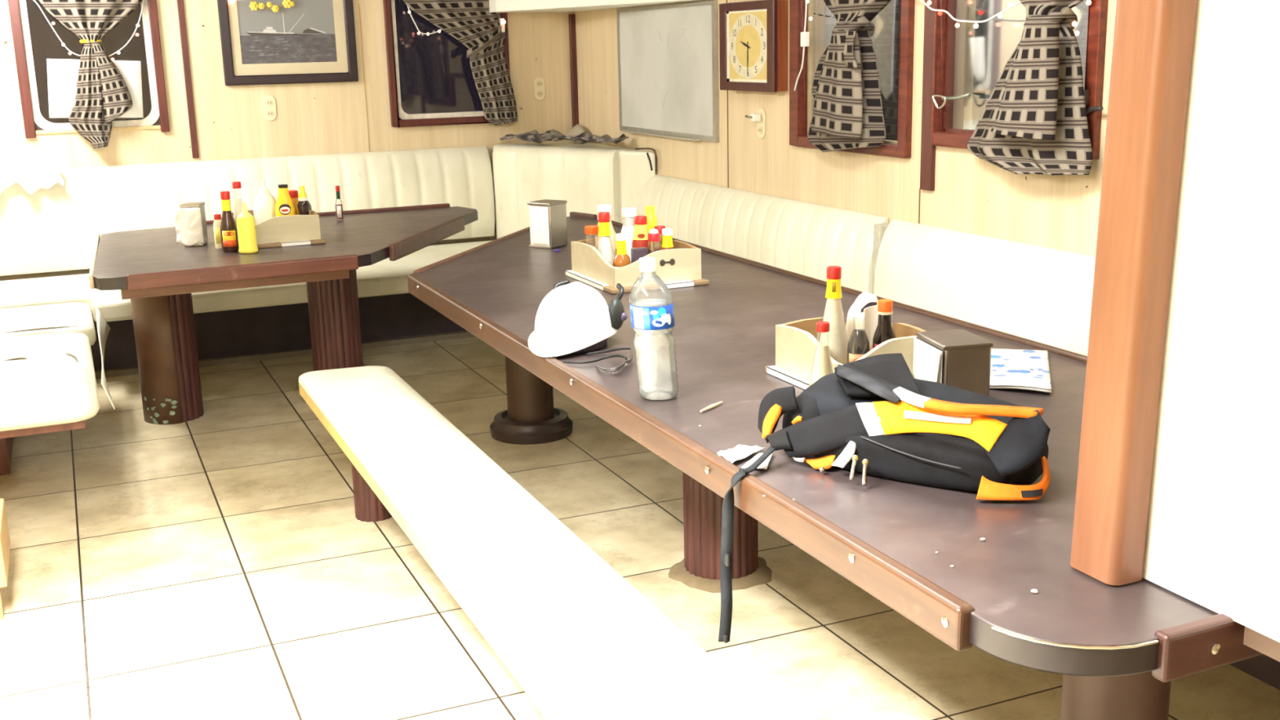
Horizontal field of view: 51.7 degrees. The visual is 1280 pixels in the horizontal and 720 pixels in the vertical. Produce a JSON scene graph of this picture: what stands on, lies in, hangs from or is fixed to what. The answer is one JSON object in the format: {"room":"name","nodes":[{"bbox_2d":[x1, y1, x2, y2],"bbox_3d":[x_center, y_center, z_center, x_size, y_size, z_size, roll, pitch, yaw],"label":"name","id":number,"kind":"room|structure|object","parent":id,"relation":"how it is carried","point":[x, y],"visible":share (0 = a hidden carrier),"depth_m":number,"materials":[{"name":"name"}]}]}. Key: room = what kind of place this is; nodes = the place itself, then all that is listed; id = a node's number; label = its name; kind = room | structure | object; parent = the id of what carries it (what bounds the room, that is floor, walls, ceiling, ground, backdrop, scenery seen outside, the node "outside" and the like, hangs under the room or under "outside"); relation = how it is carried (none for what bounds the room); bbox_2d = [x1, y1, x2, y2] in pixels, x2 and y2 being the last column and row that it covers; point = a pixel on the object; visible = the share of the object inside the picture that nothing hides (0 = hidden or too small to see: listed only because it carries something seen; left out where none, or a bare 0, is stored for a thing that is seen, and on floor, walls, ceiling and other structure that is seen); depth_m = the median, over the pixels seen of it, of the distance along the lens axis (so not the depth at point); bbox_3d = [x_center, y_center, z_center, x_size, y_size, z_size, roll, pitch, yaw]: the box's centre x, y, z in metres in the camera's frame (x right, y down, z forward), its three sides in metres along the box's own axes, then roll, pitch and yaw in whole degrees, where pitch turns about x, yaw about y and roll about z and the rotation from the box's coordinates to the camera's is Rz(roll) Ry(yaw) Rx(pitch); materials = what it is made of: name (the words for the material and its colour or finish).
{"room":"ship interior","nodes":[
{"label":"ship interior","id":0,"kind":"room"},
{"bbox_2d":[0,0,573,280],"bbox_3d":[-2.430,-1.132,6.824,4.670,2.150,0.100,-7,15,-23],"label":"wall","id":1,"kind":"structure","parent":0,"point":[322,117],"depth_m":6.97,"materials":[{"name":"beige wood"}]},
{"bbox_2d":[8,0,169,137],"bbox_3d":[-2.736,-1.573,6.548,0.673,0.899,0.088,-7,15,-23],"label":"window","id":2,"kind":"structure","parent":1,"relation":"in","point":[34,123],"depth_m":6.56,"materials":[{"name":"brown wood"}]},
{"bbox_2d":[33,0,143,61],"bbox_3d":[-2.703,-1.636,6.492,0.537,0.328,0.015,-7,15,-23],"label":"string lights","id":3,"kind":"object","parent":2,"relation":"hanging from","point":[70,52],"visible":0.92,"depth_m":6.55,"materials":[{"name":"white"}]},
{"bbox_2d":[39,0,142,149],"bbox_3d":[-2.643,-1.516,6.495,0.662,0.938,0.134,-7,15,-23],"label":"curtain","id":4,"kind":"object","parent":2,"relation":"hanging from","point":[103,95],"visible":1,"depth_m":6.48,"materials":[{"name":"fabric"}]},
{"bbox_2d":[46,58,143,118],"bbox_3d":[-2.707,-1.348,6.561,0.451,0.302,0.009,-7,15,-23],"label":"paper sheet","id":5,"kind":"object","parent":2,"relation":"attached to","point":[62,73],"visible":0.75,"depth_m":6.51,"materials":[{"name":"paper"}]},
{"bbox_2d":[176,0,199,158],"bbox_3d":[-2.313,-1.564,6.715,0.031,1.065,0.014,-7,15,-23],"label":"trim","id":6,"kind":"structure","parent":1,"relation":"attached to","point":[180,8],"depth_m":6.74,"materials":[{"name":"brown wood"}]},
{"bbox_2d":[262,95,276,120],"bbox_3d":[-1.945,-1.324,6.937,0.066,0.132,0.010,-7,15,-23],"label":"wall outlet","id":7,"kind":"object","parent":1,"relation":"attached to","point":[268,101],"visible":1,"depth_m":6.93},
{"bbox_2d":[265,99,273,106],"bbox_3d":[-1.944,-1.350,6.928,0.040,0.034,0.003,-7,15,-23],"label":"socket","id":8,"kind":"object","parent":7,"relation":"attached to","point":[268,102],"depth_m":6.93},
{"bbox_2d":[266,110,274,116],"bbox_3d":[-1.943,-1.296,6.941,0.040,0.034,0.003,-7,15,-23],"label":"socket","id":9,"kind":"object","parent":7,"relation":"attached to","point":[268,113],"depth_m":6.94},
{"bbox_2d":[217,0,358,85],"bbox_3d":[-1.833,-1.739,6.883,0.689,0.585,0.028,-7,15,-23],"label":"framed picture","id":10,"kind":"object","parent":1,"relation":"attached to","point":[309,41],"visible":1,"depth_m":6.90,"materials":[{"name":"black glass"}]},
{"bbox_2d":[227,0,294,12],"bbox_3d":[-1.920,-1.845,6.791,0.383,0.112,0.023,-7,15,-23],"label":"garland","id":11,"kind":"object","parent":10,"relation":"hanging from","point":[253,6],"visible":1,"depth_m":6.80,"materials":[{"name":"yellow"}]},
{"bbox_2d":[236,0,337,64],"bbox_3d":[-1.840,-1.754,6.885,0.498,0.407,0.001,-7,15,-23],"label":"print","id":12,"kind":"object","parent":10,"relation":"attached to","point":[305,33],"depth_m":6.90},
{"bbox_2d":[358,3,369,151],"bbox_3d":[-1.483,-1.505,7.107,0.004,0.800,0.002,-7,15,-23],"label":"trim","id":13,"kind":"structure","parent":1,"relation":"attached to","point":[358,3],"depth_m":7.10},
{"bbox_2d":[382,0,510,127],"bbox_3d":[-1.059,-1.764,7.247,0.685,0.930,0.068,-7,15,-23],"label":"window","id":14,"kind":"structure","parent":1,"relation":"in","point":[399,118],"depth_m":7.20,"materials":[{"name":"brown wood"}]},
{"bbox_2d":[407,6,441,35],"bbox_3d":[-1.157,-1.868,7.133,0.244,0.222,0.015,-7,15,-23],"label":"string lights","id":15,"kind":"object","parent":14,"relation":"hanging from","point":[409,11],"visible":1,"depth_m":7.13,"materials":[{"name":"white"}]},
{"bbox_2d":[403,0,517,124],"bbox_3d":[-1.010,-1.730,7.162,0.715,0.921,0.129,-9,15,-28],"label":"curtain","id":16,"kind":"object","parent":14,"relation":"hanging from","point":[471,22],"visible":0.98,"depth_m":7.24,"materials":[{"name":"fabric"}]},
{"bbox_2d":[533,76,545,100],"bbox_3d":[-0.570,-1.542,7.505,0.066,0.132,0.010,-7,15,-23],"label":"wall outlet","id":17,"kind":"object","parent":1,"relation":"attached to","point":[539,82],"visible":1,"depth_m":7.50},
{"bbox_2d":[536,80,542,86],"bbox_3d":[-0.570,-1.569,7.495,0.040,0.034,0.003,-7,15,-23],"label":"socket","id":18,"kind":"object","parent":17,"relation":"attached to","point":[539,83],"depth_m":7.49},
{"bbox_2d":[536,90,543,97],"bbox_3d":[-0.569,-1.514,7.508,0.040,0.034,0.003,-7,15,-23],"label":"socket","id":19,"kind":"object","parent":17,"relation":"attached to","point":[539,93],"depth_m":7.51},
{"bbox_2d":[568,13,578,127],"bbox_3d":[-0.379,-1.629,7.560,0.032,0.680,0.030,-7,15,-23],"label":"trim","id":20,"kind":"structure","parent":1,"relation":"attached to","point":[572,37],"depth_m":7.54,"materials":[{"name":"brown wood"}]},
{"bbox_2d":[0,337,1279,719],"bbox_3d":[-0.655,0.834,3.255,4.720,0.100,8.800,-7,15,-23],"label":"floor","id":21,"kind":"structure","parent":0,"point":[220,564],"depth_m":3.74,"materials":[{"name":"tile"}]},
{"bbox_2d":[0,497,10,619],"bbox_3d":[-1.965,0.582,3.695,0.358,0.245,0.360,-7,15,-23],"label":"wooden stool","id":22,"kind":"object","parent":21,"relation":"on","point":[5,543],"visible":1,"depth_m":3.67,"materials":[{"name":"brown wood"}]},
{"bbox_2d":[0,302,115,475],"bbox_3d":[-2.320,0.180,4.916,0.742,0.478,1.810,-7,15,-23],"label":"settee","id":23,"kind":"object","parent":21,"relation":"on","point":[48,381],"visible":1,"depth_m":4.59,"materials":[{"name":"beige leather"}]},
{"bbox_2d":[0,302,96,346],"bbox_3d":[-2.594,-0.123,5.390,0.675,0.089,0.620,-7,15,-23],"label":"seat cushion","id":24,"kind":"object","parent":23,"relation":"on","point":[73,317],"depth_m":5.34,"materials":[{"name":"beige leather"}]},
{"bbox_2d":[0,332,99,431],"bbox_3d":[-2.240,0.067,4.574,0.650,0.082,1.180,-7,15,-23],"label":"seat cushion","id":25,"kind":"object","parent":23,"relation":"on","point":[48,381],"depth_m":4.36,"materials":[{"name":"beige leather"}]},
{"bbox_2d":[88,203,478,424],"bbox_3d":[-1.381,-0.165,5.648,1.767,0.765,1.433,-7,15,-23],"label":"table","id":26,"kind":"object","parent":21,"relation":"on","point":[159,275],"visible":0.85,"depth_m":5.48,"materials":[{"name":"brown wood"}]},
{"bbox_2d":[173,202,208,246],"bbox_3d":[-1.821,-0.549,5.356,0.104,0.167,0.121,-2,13,-4],"label":"napkin dispenser","id":27,"kind":"object","parent":26,"relation":"on","point":[191,230],"visible":1,"depth_m":5.31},
{"bbox_2d":[213,213,222,248],"bbox_3d":[-1.678,-0.514,5.264,0.040,0.134,0.041,-7,15,-23],"label":"bottle","id":28,"kind":"object","parent":26,"relation":"on","point":[217,217],"visible":0.77,"depth_m":5.25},
{"bbox_2d":[220,191,239,252],"bbox_3d":[-1.610,-0.541,5.157,0.064,0.234,0.066,-7,15,-23],"label":"bottle","id":29,"kind":"object","parent":26,"relation":"on","point":[228,232],"visible":0.99,"depth_m":5.14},
{"bbox_2d":[236,201,257,253],"bbox_3d":[-1.525,-0.514,5.115,0.074,0.196,0.074,-7,15,-23],"label":"bottle","id":30,"kind":"object","parent":26,"relation":"on","point":[246,224],"visible":1,"depth_m":5.09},
{"bbox_2d":[231,209,325,248],"bbox_3d":[-1.509,-0.542,5.402,0.372,0.118,0.344,-7,15,-23],"label":"crate","id":31,"kind":"object","parent":26,"relation":"on","point":[295,229],"visible":0.48,"depth_m":5.29,"materials":[{"name":"brown wood"}]},
{"bbox_2d":[231,181,242,230],"bbox_3d":[-1.644,-0.617,5.414,0.066,0.226,0.066,-7,15,-23],"label":"vinegar bottle","id":32,"kind":"object","parent":31,"relation":"in","point":[237,205],"visible":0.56,"depth_m":5.39,"materials":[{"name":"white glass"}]},
{"bbox_2d":[253,180,275,224],"bbox_3d":[-1.542,-0.625,5.436,0.100,0.227,0.100,-7,15,-23],"label":"bottle","id":33,"kind":"object","parent":31,"relation":"in","point":[264,204],"visible":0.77,"depth_m":5.40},
{"bbox_2d":[275,184,295,216],"bbox_3d":[-1.449,-0.610,5.390,0.080,0.214,0.082,-7,15,-23],"label":"bottle","id":34,"kind":"object","parent":31,"relation":"in","point":[284,203],"visible":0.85,"depth_m":5.36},
{"bbox_2d":[288,190,299,214],"bbox_3d":[-1.440,-0.614,5.484,0.064,0.178,0.064,-7,15,-23],"label":"ketchup bottle","id":35,"kind":"object","parent":31,"relation":"in","point":[293,193],"visible":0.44,"depth_m":5.45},
{"bbox_2d":[297,186,309,214],"bbox_3d":[-1.375,-0.610,5.402,0.052,0.205,0.052,-7,15,-23],"label":"bottle","id":36,"kind":"object","parent":31,"relation":"in","point":[303,205],"visible":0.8,"depth_m":5.38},
{"bbox_2d":[334,185,343,220],"bbox_3d":[-1.381,-0.720,6.054,0.035,0.156,0.036,-7,15,-23],"label":"sauce bottle","id":37,"kind":"object","parent":26,"relation":"on","point":[339,207],"visible":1,"depth_m":6.05,"materials":[{"name":"clear glass"}]},
{"bbox_2d":[0,140,657,378],"bbox_3d":[-1.821,-0.483,6.533,3.714,0.994,1.164,-7,15,-23],"label":"settee","id":38,"kind":"object","parent":21,"relation":"on","point":[54,228],"depth_m":6.76,"materials":[{"name":"beige leather"}]},
{"bbox_2d":[0,160,64,195],"bbox_3d":[-2.997,-0.877,6.391,0.382,0.161,0.143,-7,15,-23],"label":"draped cloth","id":39,"kind":"object","parent":38,"relation":"on","point":[42,175],"visible":1,"depth_m":6.38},
{"bbox_2d":[0,240,491,321],"bbox_3d":[-1.894,-0.385,6.524,3.550,0.090,0.930,-7,15,-23],"label":"seat cushion","id":40,"kind":"object","parent":38,"relation":"on","point":[385,277],"depth_m":6.15,"materials":[{"name":"beige leather"}]},
{"bbox_2d":[499,129,564,143],"bbox_3d":[-0.573,-1.238,7.293,0.346,0.060,0.233,10,17,40],"label":"newspaper","id":41,"kind":"object","parent":38,"relation":"on","point":[531,136],"visible":0.97,"depth_m":7.26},
{"bbox_2d":[564,124,586,136],"bbox_3d":[-0.340,-1.272,7.396,0.092,0.083,0.300,-7,15,-23],"label":"newspaper","id":42,"kind":"object","parent":38,"relation":"on","point":[577,129],"visible":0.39,"depth_m":7.46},
{"bbox_2d":[551,132,629,144],"bbox_3d":[-0.239,-1.173,6.997,0.426,0.062,0.217,10,18,40],"label":"newspaper","id":43,"kind":"object","parent":38,"relation":"on","point":[583,138],"visible":1,"depth_m":6.95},
{"bbox_2d":[298,365,781,719],"bbox_3d":[-0.307,0.603,2.990,0.310,0.454,3.542,-7,15,-23],"label":"bench","id":44,"kind":"object","parent":21,"relation":"on","point":[582,642],"visible":1,"depth_m":2.72,"materials":[{"name":"beige leather"}]},
{"bbox_2d":[638,173,888,293],"bbox_3d":[0.272,-0.287,5.786,0.506,0.862,2.168,-7,15,-23],"label":"settee","id":45,"kind":"object","parent":21,"relation":"on","point":[801,237],"visible":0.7,"depth_m":5.53,"materials":[{"name":"beige leather"}]},
{"bbox_2d":[407,211,1262,719],"bbox_3d":[0.130,0.212,3.912,1.148,0.768,4.497,-7,15,-23],"label":"table","id":46,"kind":"object","parent":21,"relation":"on","point":[1118,651],"visible":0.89,"depth_m":2.44,"materials":[{"name":"brown wood"}]},
{"bbox_2d":[527,199,567,248],"bbox_3d":[-0.355,-0.525,5.092,0.112,0.174,0.108,9,17,36],"label":"napkin dispenser","id":47,"kind":"object","parent":46,"relation":"on","point":[548,217],"visible":1,"depth_m":5.05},
{"bbox_2d":[528,280,626,357],"bbox_3d":[-0.188,-0.116,3.383,0.246,0.162,0.323,6,15,27],"label":"hard hat","id":48,"kind":"object","parent":46,"relation":"on","point":[573,317],"visible":1,"depth_m":3.31,"materials":[{"name":"plastic"}]},
{"bbox_2d":[607,297,626,329],"bbox_3d":[-0.063,-0.119,3.425,0.055,0.084,0.056,-7,15,-23],"label":"ear cup","id":49,"kind":"object","parent":48,"relation":"on","point":[616,315],"depth_m":3.40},
{"bbox_2d":[563,346,632,373],"bbox_3d":[-0.066,-0.001,3.178,0.198,0.026,0.262,-7,15,-23],"label":"safety glasses","id":50,"kind":"object","parent":46,"relation":"on","point":[617,369],"visible":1,"depth_m":3.19,"materials":[{"name":"clear plastic"}]},
{"bbox_2d":[564,237,709,293],"bbox_3d":[-0.018,-0.322,4.331,0.338,0.118,0.424,-7,15,-23],"label":"crate","id":51,"kind":"object","parent":46,"relation":"on","point":[680,266],"visible":0.69,"depth_m":4.20,"materials":[{"name":"brown wood"}]},
{"bbox_2d":[584,225,598,248],"bbox_3d":[-0.159,-0.372,4.401,0.062,0.150,0.062,-7,15,-23],"label":"spice shaker","id":52,"kind":"object","parent":51,"relation":"in","point":[588,229],"visible":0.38,"depth_m":4.37,"materials":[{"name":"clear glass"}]},
{"bbox_2d":[595,204,615,256],"bbox_3d":[-0.116,-0.409,4.412,0.068,0.216,0.068,-7,15,-23],"label":"sauce bottle","id":53,"kind":"object","parent":51,"relation":"in","point":[604,207],"visible":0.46,"depth_m":4.39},
{"bbox_2d":[596,211,614,266],"bbox_3d":[-0.116,-0.383,4.329,0.072,0.203,0.072,-7,15,-23],"label":"vinegar bottle","id":54,"kind":"object","parent":51,"relation":"in","point":[605,247],"visible":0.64,"depth_m":4.31,"materials":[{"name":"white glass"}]},
{"bbox_2d":[613,230,617,249],"bbox_3d":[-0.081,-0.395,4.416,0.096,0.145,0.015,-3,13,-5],"label":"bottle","id":55,"kind":"object","parent":51,"relation":"in","point":[614,230],"visible":0.21,"depth_m":4.41,"materials":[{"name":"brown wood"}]},
{"bbox_2d":[613,233,631,267],"bbox_3d":[-0.058,-0.325,4.188,0.058,0.152,0.059,-7,15,-23],"label":"bottle","id":56,"kind":"object","parent":51,"relation":"in","point":[621,259],"visible":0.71,"depth_m":4.17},
{"bbox_2d":[620,207,636,261],"bbox_3d":[-0.033,-0.398,4.373,0.068,0.208,0.068,-7,15,-23],"label":"bottle","id":57,"kind":"object","parent":51,"relation":"in","point":[628,214],"visible":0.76,"depth_m":4.34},
{"bbox_2d":[631,246,647,263],"bbox_3d":[-0.002,-0.313,4.251,0.050,0.098,0.026,-7,15,-23],"label":"box","id":58,"kind":"object","parent":51,"relation":"in","point":[637,253],"visible":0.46,"depth_m":4.23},
{"bbox_2d":[631,215,650,248],"bbox_3d":[0.005,-0.379,4.339,0.062,0.186,0.062,-7,15,-23],"label":"ketchup bottle","id":59,"kind":"object","parent":51,"relation":"in","point":[640,239],"visible":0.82,"depth_m":4.31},
{"bbox_2d":[644,205,657,248],"bbox_3d":[0.035,-0.412,4.424,0.058,0.208,0.058,-7,15,-23],"label":"bottle","id":60,"kind":"object","parent":51,"relation":"in","point":[649,210],"visible":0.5,"depth_m":4.39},
{"bbox_2d":[647,228,661,254],"bbox_3d":[0.046,-0.347,4.264,0.044,0.156,0.044,-7,15,-23],"label":"hot sauce bottle","id":61,"kind":"object","parent":51,"relation":"in","point":[653,235],"visible":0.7,"depth_m":4.24,"materials":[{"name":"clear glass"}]},
{"bbox_2d":[652,225,665,248],"bbox_3d":[0.067,-0.368,4.369,0.050,0.148,0.050,-7,15,-23],"label":"sauce bottle","id":62,"kind":"object","parent":51,"relation":"in","point":[655,244],"visible":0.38,"depth_m":4.34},
{"bbox_2d":[661,228,675,249],"bbox_3d":[0.090,-0.354,4.304,0.066,0.148,0.066,-7,15,-23],"label":"bottle","id":63,"kind":"object","parent":51,"relation":"in","point":[667,237],"visible":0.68,"depth_m":4.28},
{"bbox_2d":[629,257,678,400],"bbox_3d":[0.029,-0.068,2.852,0.102,0.308,0.096,-7,15,-23],"label":"water bottle","id":64,"kind":"object","parent":46,"relation":"on","point":[646,313],"visible":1,"depth_m":2.85,"materials":[{"name":"clear plastic"}]},
{"bbox_2d":[650,310,657,315],"bbox_3d":[0.030,-0.100,2.795,0.017,0.010,0.001,-3,13,-6],"label":"print","id":65,"kind":"object","parent":64,"relation":"on","point":[652,312],"depth_m":2.79},
{"bbox_2d":[653,314,659,319],"bbox_3d":[0.035,-0.091,2.798,0.015,0.012,0.001,-4,14,-10],"label":"print","id":66,"kind":"object","parent":64,"relation":"on","point":[655,317],"depth_m":2.80},
{"bbox_2d":[652,318,665,326],"bbox_3d":[0.040,-0.080,2.803,0.028,0.018,0.003,-5,14,-16],"label":"print","id":67,"kind":"object","parent":64,"relation":"attached to","point":[655,322],"depth_m":2.80},
{"bbox_2d":[657,307,666,315],"bbox_3d":[0.047,-0.102,2.800,0.021,0.018,0.002,-8,15,-27],"label":"print","id":68,"kind":"object","parent":64,"relation":"on","point":[661,311],"depth_m":2.80},
{"bbox_2d":[660,313,668,322],"bbox_3d":[0.053,-0.089,2.806,0.021,0.020,0.002,-10,16,-34],"label":"print","id":69,"kind":"object","parent":64,"relation":"attached to","point":[664,317],"depth_m":2.81},
{"bbox_2d":[666,313,671,324],"bbox_3d":[0.062,-0.087,2.814,0.002,0.024,0.011,10,18,40],"label":"print","id":70,"kind":"object","parent":64,"relation":"attached to","point":[668,315],"depth_m":2.81},
{"bbox_2d":[699,401,722,412],"bbox_3d":[0.150,0.099,2.785,0.008,0.007,0.085,7,16,32],"label":"wood splinter","id":71,"kind":"object","parent":46,"relation":"on","point":[714,405],"visible":1,"depth_m":2.78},
{"bbox_2d":[717,444,765,462],"bbox_3d":[0.179,0.173,2.458,0.056,0.008,0.112,9,17,37],"label":"tissue","id":72,"kind":"object","parent":46,"relation":"on","point":[740,451],"visible":1,"depth_m":2.46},
{"bbox_2d":[741,452,773,469],"bbox_3d":[0.216,0.183,2.418,0.046,0.005,0.096,2,14,14],"label":"tissue","id":73,"kind":"object","parent":46,"relation":"on","point":[764,464],"visible":0.53,"depth_m":2.40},
{"bbox_2d":[808,321,834,386],"bbox_3d":[0.384,0.008,2.778,0.060,0.177,0.060,-7,15,-23],"label":"vinegar bottle","id":74,"kind":"object","parent":46,"relation":"on","point":[822,365],"visible":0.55,"depth_m":2.76,"materials":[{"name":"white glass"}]},
{"bbox_2d":[764,317,926,389],"bbox_3d":[0.486,-0.012,2.979,0.288,0.118,0.328,-7,15,-23],"label":"crate","id":75,"kind":"object","parent":46,"relation":"on","point":[796,340],"visible":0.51,"depth_m":2.98,"materials":[{"name":"brown wood"}]},
{"bbox_2d":[818,266,848,364],"bbox_3d":[0.438,-0.093,2.986,0.072,0.237,0.072,-7,15,-23],"label":"vinegar bottle","id":76,"kind":"object","parent":75,"relation":"in","point":[833,312],"visible":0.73,"depth_m":2.97,"materials":[{"name":"clear glass"}]},
{"bbox_2d":[831,282,835,292],"bbox_3d":[0.433,-0.163,2.953,0.009,0.022,0.002,1,14,8],"label":"print","id":77,"kind":"object","parent":76,"relation":"on","point":[833,284],"depth_m":2.95},
{"bbox_2d":[846,316,870,362],"bbox_3d":[0.476,-0.021,2.873,0.051,0.146,0.051,-7,15,-23],"label":"bottle","id":78,"kind":"object","parent":75,"relation":"in","point":[858,344],"visible":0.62,"depth_m":2.85,"materials":[{"name":"clear glass"}]},
{"bbox_2d":[845,292,878,350],"bbox_3d":[0.521,-0.077,3.067,0.085,0.163,0.085,-7,15,-23],"label":"plastic bag","id":79,"kind":"object","parent":75,"relation":"in","point":[864,298],"visible":0.3,"depth_m":3.04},
{"bbox_2d":[860,302,876,312],"bbox_3d":[0.514,-0.118,2.966,0.037,0.023,0.004,-3,14,-8],"label":"wrapper","id":80,"kind":"object","parent":75,"relation":"on","point":[870,304],"visible":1,"depth_m":2.96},
{"bbox_2d":[863,305,878,343],"bbox_3d":[0.520,-0.078,2.970,0.046,0.091,0.010,-7,15,-23],"label":"sachet","id":81,"kind":"object","parent":75,"relation":"in","point":[870,314],"visible":0.6,"depth_m":2.97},
{"bbox_2d":[872,298,896,348],"bbox_3d":[0.541,-0.047,2.919,0.053,0.173,0.053,-7,15,-23],"label":"bottle","id":82,"kind":"object","parent":75,"relation":"in","point":[884,331],"visible":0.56,"depth_m":2.90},
{"bbox_2d":[698,425,1037,592],"bbox_3d":[0.316,0.228,2.233,0.188,0.004,0.959,-8,15,-26],"label":"crumbs","id":83,"kind":"object","parent":46,"relation":"on","point":[981,539],"visible":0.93,"depth_m":1.92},
{"bbox_2d":[718,353,1050,643],"bbox_3d":[0.458,0.261,2.437,0.564,0.482,0.396,3,14,18],"label":"backpack","id":84,"kind":"object","parent":46,"relation":"on","point":[870,415],"visible":1,"depth_m":2.31,"materials":[{"name":"grey fabric"}]},
{"bbox_2d":[911,328,993,396],"bbox_3d":[0.665,0.014,2.824,0.133,0.130,0.160,-3,13,-5],"label":"napkin dispenser","id":85,"kind":"object","parent":46,"relation":"on","point":[960,358],"visible":0.67,"depth_m":2.76,"materials":[{"name":"metal"}]},
{"bbox_2d":[989,348,1051,392],"bbox_3d":[0.869,0.020,3.027,0.134,0.016,0.400,2,14,15],"label":"magazine","id":86,"kind":"object","parent":46,"relation":"on","point":[1019,369],"visible":0.95,"depth_m":3.01,"materials":[{"name":"paper"}]},
{"bbox_2d":[873,218,1279,689],"bbox_3d":[1.336,0.252,3.418,0.506,0.862,3.130,-7,15,-23],"label":"settee","id":87,"kind":"object","parent":21,"relation":"on","point":[1042,295],"visible":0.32,"depth_m":4.22,"materials":[{"name":"beige leather"}]},
{"bbox_2d":[573,0,1116,256],"bbox_3d":[1.418,-0.502,3.798,0.100,2.150,8.650,-7,15,-23],"label":"wall","id":88,"kind":"structure","parent":0,"point":[971,194],"depth_m":5.02,"materials":[{"name":"beige wood"}]},
{"bbox_2d":[616,0,719,142],"bbox_3d":[0.106,-1.410,6.451,0.050,0.626,1.124,-7,15,-23],"label":"whiteboard","id":89,"kind":"object","parent":88,"relation":"attached to","point":[668,55],"visible":1,"depth_m":6.38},
{"bbox_2d":[622,130,700,141],"bbox_3d":[0.097,-1.113,6.537,0.032,0.008,0.850,-7,15,-23],"label":"tray","id":90,"kind":"object","parent":89,"relation":"on","point":[681,135],"depth_m":6.41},
{"bbox_2d":[726,0,728,187],"bbox_3d":[0.390,-1.214,5.895,0.002,0.890,0.006,-7,15,-23],"label":"trim","id":91,"kind":"structure","parent":88,"relation":"attached to","point":[726,0],"depth_m":5.95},
{"bbox_2d":[719,0,787,92],"bbox_3d":[0.475,-1.323,5.574,0.070,0.367,0.484,-7,15,-23],"label":"wall clock","id":92,"kind":"object","parent":88,"relation":"attached to","point":[753,34],"visible":1,"depth_m":5.50,"materials":[{"name":"brown wood"}]},
{"bbox_2d":[756,107,765,138],"bbox_3d":[0.517,-1.011,5.644,0.010,0.132,0.066,-7,15,-23],"label":"wall outlet","id":93,"kind":"object","parent":88,"relation":"attached to","point":[761,125],"visible":1,"depth_m":5.63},
{"bbox_2d":[745,113,760,121],"bbox_3d":[0.480,-1.034,5.630,0.065,0.032,0.033,-7,15,-23],"label":"plug adapter","id":94,"kind":"object","parent":93,"relation":"attached to","point":[754,117],"visible":1,"depth_m":5.62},
{"bbox_2d":[757,125,762,133],"bbox_3d":[0.515,-0.984,5.649,0.003,0.034,0.040,-7,15,-23],"label":"socket","id":95,"kind":"object","parent":93,"relation":"attached to","point":[759,127],"depth_m":5.65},
{"bbox_2d":[789,0,915,158],"bbox_3d":[0.799,-1.231,4.955,0.076,0.889,0.820,-7,15,-23],"label":"window","id":96,"kind":"structure","parent":88,"relation":"in","point":[892,38],"depth_m":4.86,"materials":[{"name":"brown wood"}]},
{"bbox_2d":[794,0,812,90],"bbox_3d":[0.640,-1.245,5.182,0.022,0.373,0.131,-7,15,-23],"label":"string lights","id":97,"kind":"object","parent":96,"relation":"hanging from","point":[804,35],"visible":1,"depth_m":5.16,"materials":[{"name":"white"}]},
{"bbox_2d":[807,0,891,152],"bbox_3d":[0.773,-1.103,4.798,0.178,0.719,0.734,-7,15,-23],"label":"curtain","id":98,"kind":"object","parent":96,"relation":"hanging from","point":[848,112],"visible":1,"depth_m":4.76,"materials":[{"name":"fabric"}]},
{"bbox_2d":[918,188,920,223],"bbox_3d":[0.989,-0.534,4.675,0.002,0.145,0.005,-7,15,-23],"label":"trim","id":99,"kind":"structure","parent":88,"relation":"attached to","point":[919,188],"depth_m":4.67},
{"bbox_2d":[920,0,935,191],"bbox_3d":[0.990,-1.111,4.485,0.016,1.065,0.068,-7,15,-23],"label":"trim","id":100,"kind":"structure","parent":88,"relation":"attached to","point":[927,167],"depth_m":4.54,"materials":[{"name":"brown wood"}]},
{"bbox_2d":[930,0,1108,159],"bbox_3d":[1.179,-1.066,4.101,0.076,0.832,0.788,-7,15,-23],"label":"window","id":101,"kind":"structure","parent":88,"relation":"in","point":[973,60],"depth_m":4.34,"materials":[{"name":"brown wood"}]},
{"bbox_2d":[931,93,970,109],"bbox_3d":[1.029,-0.860,4.385,0.017,0.057,0.184,-8,15,-27],"label":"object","id":102,"kind":"structure","parent":101,"relation":"attached to","point":[944,98],"depth_m":4.39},
{"bbox_2d":[919,0,1091,35],"bbox_3d":[1.080,-1.103,4.178,0.015,0.166,0.978,-7,15,-23],"label":"string lights","id":103,"kind":"object","parent":101,"relation":"hanging from","point":[1088,2],"visible":0.98,"depth_m":4.18,"materials":[{"name":"white"}]},
{"bbox_2d":[967,0,1093,175],"bbox_3d":[1.142,-0.880,3.973,0.188,0.644,0.580,-7,15,-23],"label":"curtain","id":104,"kind":"object","parent":101,"relation":"hanging from","point":[1033,120],"visible":1,"depth_m":3.85,"materials":[{"name":"fabric"}]},
{"bbox_2d":[1084,89,1102,113],"bbox_3d":[1.292,-0.739,3.798,0.022,0.074,0.093,-7,15,-23],"label":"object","id":105,"kind":"structure","parent":101,"relation":"attached to","point":[1090,109],"depth_m":3.80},
{"bbox_2d":[1070,0,1279,662],"bbox_3d":[1.020,-0.201,1.003,0.146,1.422,1.754,-7,15,-23],"label":"wall","id":106,"kind":"structure","parent":0,"point":[1178,490],"depth_m":1.72,"materials":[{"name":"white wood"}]},
{"bbox_3d":[-0.720,-1.347,2.701,4.670,0.100,8.750,-7,15,-23],"label":"ceiling","id":107,"kind":"structure","parent":0,"visible":0},
{"bbox_2d":[488,0,702,13],"bbox_3d":[-0.262,-1.987,6.546,0.520,0.458,1.790,-7,15,-23],"label":"duct","id":108,"kind":"object","parent":107,"relation":"attached to","point":[495,6],"visible":1,"depth_m":6.77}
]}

